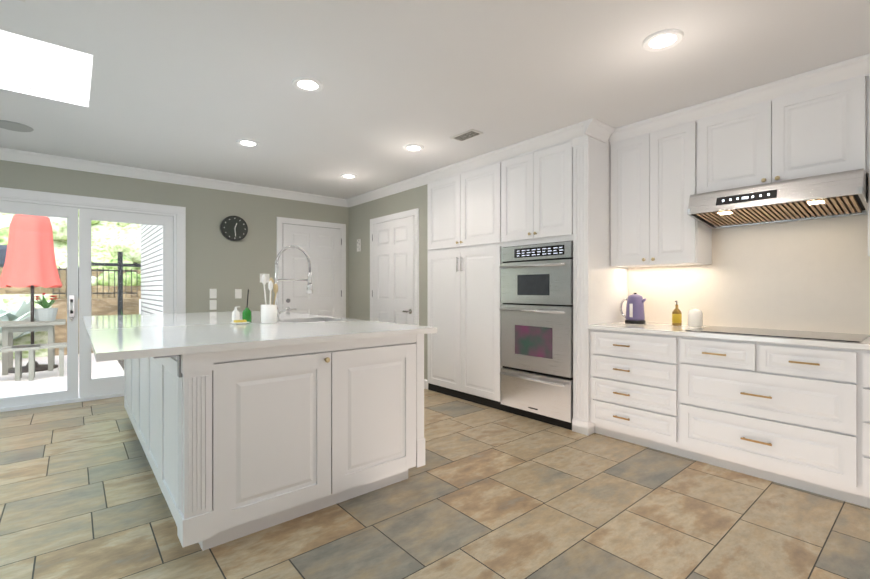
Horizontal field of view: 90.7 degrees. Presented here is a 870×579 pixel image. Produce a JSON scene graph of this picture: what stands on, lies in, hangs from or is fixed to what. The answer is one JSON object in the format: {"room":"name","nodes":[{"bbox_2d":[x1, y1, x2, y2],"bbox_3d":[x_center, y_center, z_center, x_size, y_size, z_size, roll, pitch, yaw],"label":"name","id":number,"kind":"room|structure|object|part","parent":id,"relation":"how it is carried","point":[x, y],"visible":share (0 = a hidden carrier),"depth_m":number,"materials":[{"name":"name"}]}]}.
{"room":"kitchen","nodes":[
{"label":"kitchen","id":0,"kind":"room"},
{"bbox_2d":[0,160,348,411],"bbox_3d":[-3.334,-0.081,4.643,7.190,2.440,0.167,0,0,-40],"label":"wall","id":1,"kind":"structure","parent":0,"point":[220,263],"depth_m":4.82,"materials":[{"name":"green paint"}]},
{"bbox_3d":[-3.648,0.185,4.316,0.040,0.252,0.042,0,0,-40],"label":"handle","id":2,"kind":"part","parent":1,"relation":"part of","materials":[{"name":"silver metal"}]},
{"bbox_2d":[0,147,348,207],"bbox_3d":[-3.631,-1.250,4.264,6.250,0.099,0.080,0,0,-40],"label":"crown molding","id":3,"kind":"structure","parent":1,"relation":"attached to","point":[21,156],"depth_m":4.71,"materials":[{"name":"white wood"}]},
{"bbox_2d":[210,300,216,309],"bbox_3d":[-2.651,0.184,5.138,0.075,0.115,0.009,0,0,-40],"label":"switch plate","id":4,"kind":"object","parent":1,"relation":"attached to","point":[213,303],"depth_m":5.14,"materials":[{"name":"white plastic"}]},
{"bbox_2d":[210,289,216,297],"bbox_3d":[-2.651,0.049,5.138,0.075,0.115,0.009,0,0,-40],"label":"switch plate","id":5,"kind":"object","parent":1,"relation":"attached to","point":[213,294],"depth_m":5.14,"materials":[{"name":"white plastic"}]},
{"bbox_2d":[220,216,247,240],"bbox_3d":[-2.461,-0.750,5.276,0.310,0.310,0.042,0,0,-40],"label":"wall clock","id":6,"kind":"object","parent":1,"relation":"attached to","point":[233,228],"visible":1,"depth_m":5.26,"materials":[{"name":"black plastic"}]},
{"bbox_2d":[235,289,241,298],"bbox_3d":[-2.433,0.054,5.321,0.075,0.115,0.009,0,0,-40],"label":"switch plate","id":7,"kind":"object","parent":1,"relation":"attached to","point":[238,292],"depth_m":5.32,"materials":[{"name":"white plastic"}]},
{"bbox_2d":[260,274,268,282],"bbox_3d":[-2.189,-0.147,5.527,0.120,0.115,0.009,0,0,-40],"label":"switch plate","id":8,"kind":"object","parent":1,"relation":"attached to","point":[267,275],"depth_m":5.53,"materials":[{"name":"white plastic"}]},
{"bbox_2d":[277,217,345,317],"bbox_3d":[-1.671,0.093,5.930,1.004,2.090,0.061,0,0,-40],"label":"back door","id":9,"kind":"structure","parent":1,"relation":"in","point":[320,245],"depth_m":5.94,"materials":[{"name":"white wood"}]},
{"bbox_3d":[-1.650,0.098,5.938,0.819,1.670,0.047,0,0,-40],"label":"back door hardware","id":10,"kind":"part","parent":9,"relation":"part of","materials":[{"name":"white wood"}]},
{"bbox_2d":[349,185,426,379],"bbox_3d":[-0.631,-0.082,5.648,0.120,2.440,1.835,0,0,-40],"label":"wall","id":11,"kind":"structure","parent":0,"point":[361,215],"depth_m":5.87,"materials":[{"name":"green paint"}]},
{"bbox_2d":[357,239,360,251],"bbox_3d":[-1.077,-0.622,6.072,0.013,0.170,0.090,0,0,-40],"label":"plaque","id":12,"kind":"object","parent":11,"relation":"attached to","point":[358,245],"visible":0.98,"depth_m":6.07,"materials":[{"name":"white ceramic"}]},
{"bbox_2d":[344,175,426,206],"bbox_3d":[-0.676,-1.251,5.546,0.081,0.099,1.740,0,0,-40],"label":"crown molding","id":13,"kind":"structure","parent":11,"relation":"attached to","point":[417,181],"depth_m":5.45,"materials":[{"name":"white wood"}]},
{"bbox_2d":[370,208,418,325],"bbox_3d":[-0.553,0.093,5.414,0.061,2.090,1.069,0,0,-40],"label":"door","id":14,"kind":"structure","parent":11,"relation":"in","point":[394,265],"depth_m":5.38,"materials":[{"name":"white wood"}]},
{"bbox_3d":[-0.572,0.098,5.426,0.047,1.670,0.884,0,0,-40],"label":"right door hardware","id":15,"kind":"part","parent":14,"relation":"part of","materials":[{"name":"white wood"}]},
{"bbox_2d":[0,389,869,578],"bbox_3d":[-0.672,1.171,1.331,7.390,0.060,8.685,0,0,-40],"label":"floor","id":16,"kind":"structure","parent":0,"point":[485,492],"depth_m":2.15,"materials":[{"name":"tile"}]},
{"bbox_2d":[124,333,427,550],"bbox_3d":[-1.448,0.701,3.163,1.366,0.878,2.752,0,0,-40],"label":"kitchen island","id":17,"kind":"object","parent":16,"relation":"on","point":[255,424],"depth_m":2.08,"materials":[{"name":"white wood"}]},
{"bbox_2d":[82,313,365,360],"bbox_3d":[-1.712,0.246,2.997,1.113,0.031,2.825,0,0,-40],"label":"island countertop","id":18,"kind":"structure","parent":17,"relation":"on","point":[111,337],"depth_m":2.25,"materials":[{"name":"white stone"}]},
{"bbox_2d":[232,306,239,319],"bbox_3d":[-1.489,0.178,3.216,0.058,0.102,0.056,0,0,-40],"label":"soap dispenser","id":19,"kind":"object","parent":18,"relation":"on","point":[235,314],"visible":0.92,"depth_m":3.20,"materials":[{"name":"white ceramic"}]},
{"bbox_2d":[230,320,249,323],"bbox_3d":[-1.306,0.217,2.880,0.120,0.024,0.120,0,0,-40],"label":"dish","id":20,"kind":"object","parent":18,"relation":"on","point":[240,322],"visible":1,"depth_m":2.86,"materials":[{"name":"white ceramic"}]},
{"bbox_2d":[242,289,251,321],"bbox_3d":[-1.329,0.114,3.040,0.060,0.230,0.060,0,0,-40],"label":"soap bottle","id":21,"kind":"object","parent":18,"relation":"on","point":[247,314],"visible":0.9,"depth_m":3.02,"materials":[{"name":"green plastic"}]},
{"bbox_2d":[261,275,277,323],"bbox_3d":[-1.136,0.064,2.946,0.108,0.330,0.104,0,0,-40],"label":"utensil crock","id":22,"kind":"object","parent":18,"relation":"on","point":[268,313],"visible":1,"depth_m":2.91,"materials":[{"name":"white ceramic"}]},
{"bbox_2d":[239,309,436,336],"bbox_3d":[-1.092,0.245,3.520,0.510,0.031,2.825,0,0,-40],"label":"island countertop","id":23,"kind":"structure","parent":17,"relation":"on","point":[371,328],"depth_m":2.83,"materials":[{"name":"white stone"}]},
{"bbox_2d":[275,245,312,321],"bbox_3d":[-1.021,-0.048,3.129,0.301,0.556,0.108,0,0,-40],"label":"faucet","id":24,"kind":"object","parent":23,"relation":"on","point":[309,286],"depth_m":3.13,"materials":[{"name":"silver metal"}]},
{"bbox_2d":[281,318,344,322],"bbox_3d":[-0.928,0.331,3.255,0.420,0.198,0.440,0,0,-40],"label":"sink","id":25,"kind":"object","parent":23,"relation":"in","point":[295,320],"depth_m":3.42,"materials":[{"name":"silver metal"}]},
{"bbox_2d":[422,154,489,406],"bbox_3d":[0.504,-0.080,4.669,0.678,2.439,1.114,0,0,-40],"label":"tall cabinet","id":26,"kind":"object","parent":16,"relation":"on","point":[458,195],"depth_m":4.46,"materials":[{"name":"white wood"}]},
{"bbox_2d":[490,119,627,435],"bbox_3d":[1.128,-0.080,3.930,0.678,2.439,0.962,0,0,-40],"label":"tall cabinet","id":27,"kind":"object","parent":16,"relation":"on","point":[527,284],"depth_m":3.62,"materials":[{"name":"white wood"}]},
{"bbox_2d":[499,241,572,422],"bbox_3d":[0.845,0.341,3.730,0.085,1.473,0.746,0,0,-40],"label":"oven","id":28,"kind":"object","parent":27,"relation":"in","point":[536,277],"depth_m":3.70,"materials":[{"name":"silver metal"}]},
{"bbox_2d":[588,327,675,454],"bbox_3d":[1.658,0.723,3.321,0.652,0.833,0.650,0,0,-40],"label":"base cabinet","id":29,"kind":"object","parent":16,"relation":"on","point":[633,373],"depth_m":3.09,"materials":[{"name":"white wood"}]},
{"bbox_2d":[676,335,855,503],"bbox_3d":[2.146,0.724,2.742,0.652,0.833,0.864,0,0,-40],"label":"base cabinet","id":30,"kind":"object","parent":16,"relation":"on","point":[776,397],"depth_m":2.49,"materials":[{"name":"white wood"}]},
{"bbox_2d":[588,321,869,346],"bbox_3d":[2.440,0.292,2.385,0.661,0.029,3.087,0,0,-40],"label":"countertop","id":31,"kind":"structure","parent":30,"relation":"on","point":[676,330],"depth_m":2.77,"materials":[{"name":"white stone"}]},
{"bbox_2d":[620,293,646,323],"bbox_3d":[1.641,0.151,3.558,0.156,0.250,0.212,0,0,-40],"label":"kettle","id":32,"kind":"object","parent":31,"relation":"on","point":[635,313],"visible":1,"depth_m":3.49,"materials":[{"name":"purple plastic"}]},
{"bbox_2d":[672,301,681,325],"bbox_3d":[1.857,0.181,3.302,0.066,0.190,0.066,0,0,-40],"label":"soap bottle","id":33,"kind":"object","parent":31,"relation":"on","point":[676,316],"visible":1,"depth_m":3.28,"materials":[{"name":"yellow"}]},
{"bbox_2d":[688,309,702,326],"bbox_3d":[1.950,0.211,3.223,0.096,0.130,0.096,0,0,-40],"label":"canister","id":34,"kind":"object","parent":31,"relation":"on","point":[695,317],"visible":1,"depth_m":3.19,"materials":[{"name":"white ceramic"}]},
{"bbox_2d":[628,215,869,334],"bbox_3d":[2.692,-0.211,2.597,0.011,0.976,3.087,0,0,-40],"label":"backsplash","id":35,"kind":"structure","parent":31,"relation":"on","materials":[{"name":"stone"}]},
{"bbox_2d":[684,323,867,342],"bbox_3d":[2.142,0.274,2.731,0.500,0.005,0.840,0,0,-40],"label":"cooktop","id":36,"kind":"object","parent":31,"relation":"in","point":[848,336],"depth_m":2.69,"materials":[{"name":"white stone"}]},
{"bbox_2d":[856,347,869,507],"bbox_3d":[2.682,0.724,2.106,0.652,0.833,0.800,0,0,-40],"label":"base cabinet","id":37,"kind":"object","parent":16,"relation":"on","point":[862,353],"depth_m":2.21,"materials":[{"name":"white wood"}]},
{"bbox_2d":[0,0,869,198],"bbox_3d":[-0.672,-1.549,1.329,7.390,0.500,8.685,0,0,-40],"label":"ceiling","id":38,"kind":"structure","parent":0,"point":[197,88],"depth_m":2.59,"materials":[{"name":"paint"}]},
{"bbox_2d":[0,120,33,131],"bbox_3d":[-3.359,-1.295,3.416,0.249,0.009,0.249,0,0,11],"label":"ceiling speaker","id":39,"kind":"object","parent":38,"relation":"in","point":[9,125],"depth_m":3.40,"materials":[{"name":"grey"}]},
{"bbox_2d":[0,30,91,99],"bbox_3d":[-2.436,-1.355,2.513,0.700,0.010,0.930,0,0,-40],"label":"skylight panel","id":40,"kind":"object","parent":38,"relation":"attached to","point":[33,63],"visible":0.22,"depth_m":2.60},
{"bbox_2d":[236,139,259,146],"bbox_3d":[-1.655,-1.294,3.806,0.189,0.011,0.189,0,0,5],"label":"recessed light","id":41,"kind":"object","parent":38,"relation":"in","point":[243,142],"depth_m":3.80,"materials":[{"name":"grey"}]},
{"bbox_2d":[292,77,322,91],"bbox_3d":[-0.804,-1.293,2.718,0.189,0.011,0.189,0,0,5],"label":"recessed light","id":42,"kind":"object","parent":38,"relation":"in","point":[301,83],"depth_m":2.71,"materials":[{"name":"grey glass"}]},
{"bbox_2d":[340,174,356,178],"bbox_3d":[-0.985,-1.295,4.920,0.189,0.011,0.189,0,0,5],"label":"recessed light","id":43,"kind":"object","parent":38,"relation":"in","point":[348,176],"depth_m":4.92,"materials":[{"name":"grey"}]},
{"bbox_2d":[403,144,423,151],"bbox_3d":[-0.196,-1.294,3.937,0.189,0.011,0.189,0,0,5],"label":"recessed light","id":44,"kind":"object","parent":38,"relation":"in","point":[410,147],"depth_m":3.91,"materials":[{"name":"grey"}]},
{"bbox_2d":[451,129,482,141],"bbox_3d":[0.267,-1.295,3.621,0.130,0.009,0.260,0,0,-40],"label":"air vent","id":45,"kind":"object","parent":38,"relation":"in","point":[471,133],"depth_m":3.60,"materials":[{"name":"grey metal"}]},
{"bbox_2d":[642,29,683,51],"bbox_3d":[1.185,-1.293,2.237,0.189,0.011,0.189,0,0,5],"label":"recessed light","id":46,"kind":"object","parent":38,"relation":"in","point":[666,39],"depth_m":2.23,"materials":[{"name":"grey"}]},
{"bbox_3d":[2.545,-0.080,2.874,0.120,2.440,6.500,0,0,-40],"label":"wall","id":47,"kind":"structure","parent":0,"visible":0},
{"bbox_2d":[609,105,711,267],"bbox_3d":[1.779,-0.745,3.421,0.318,1.107,0.649,0,0,-40],"label":"upper cabinet","id":48,"kind":"object","parent":47,"relation":"attached to","point":[654,161],"depth_m":3.28,"materials":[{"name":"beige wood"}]},
{"bbox_2d":[697,53,868,193],"bbox_3d":[2.267,-0.979,2.842,0.318,0.638,0.864,0,0,-40],"label":"upper cabinet","id":49,"kind":"object","parent":47,"relation":"attached to","point":[814,122],"depth_m":2.68,"materials":[{"name":"beige wood"}]},
{"bbox_2d":[687,168,867,228],"bbox_3d":[2.197,-0.559,2.785,0.500,0.198,0.856,0,0,-40],"label":"range hood","id":50,"kind":"object","parent":49,"relation":"attached to","point":[837,194],"visible":1,"depth_m":2.65,"materials":[{"name":"silver metal"}]},
{"bbox_2d":[867,53,869,256],"bbox_3d":[2.801,-0.744,2.209,0.318,1.107,0.792,0,0,-40],"label":"upper cabinet","id":51,"kind":"object","parent":47,"relation":"attached to","point":[869,53],"depth_m":2.40,"materials":[{"name":"beige wood"}]},
{"label":"outside","id":52,"kind":"structure","parent":0,"visible":0},
{"bbox_2d":[0,209,162,397],"bbox_3d":[-9.695,-6.766,11.571,36.000,16.200,18.615,0,0,-40],"label":"garden","id":53,"kind":"object","parent":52,"point":[54,328],"depth_m":7.47,"materials":[{"name":"concrete"}]},
{"bbox_2d":[34,293,57,320],"bbox_3d":[-6.202,0.274,6.820,0.343,0.445,0.413,0,0,-40],"label":"planter","id":54,"kind":"object","parent":53,"relation":"on","point":[48,312],"depth_m":6.77,"materials":[{"name":"grey ceramic"}]}
]}

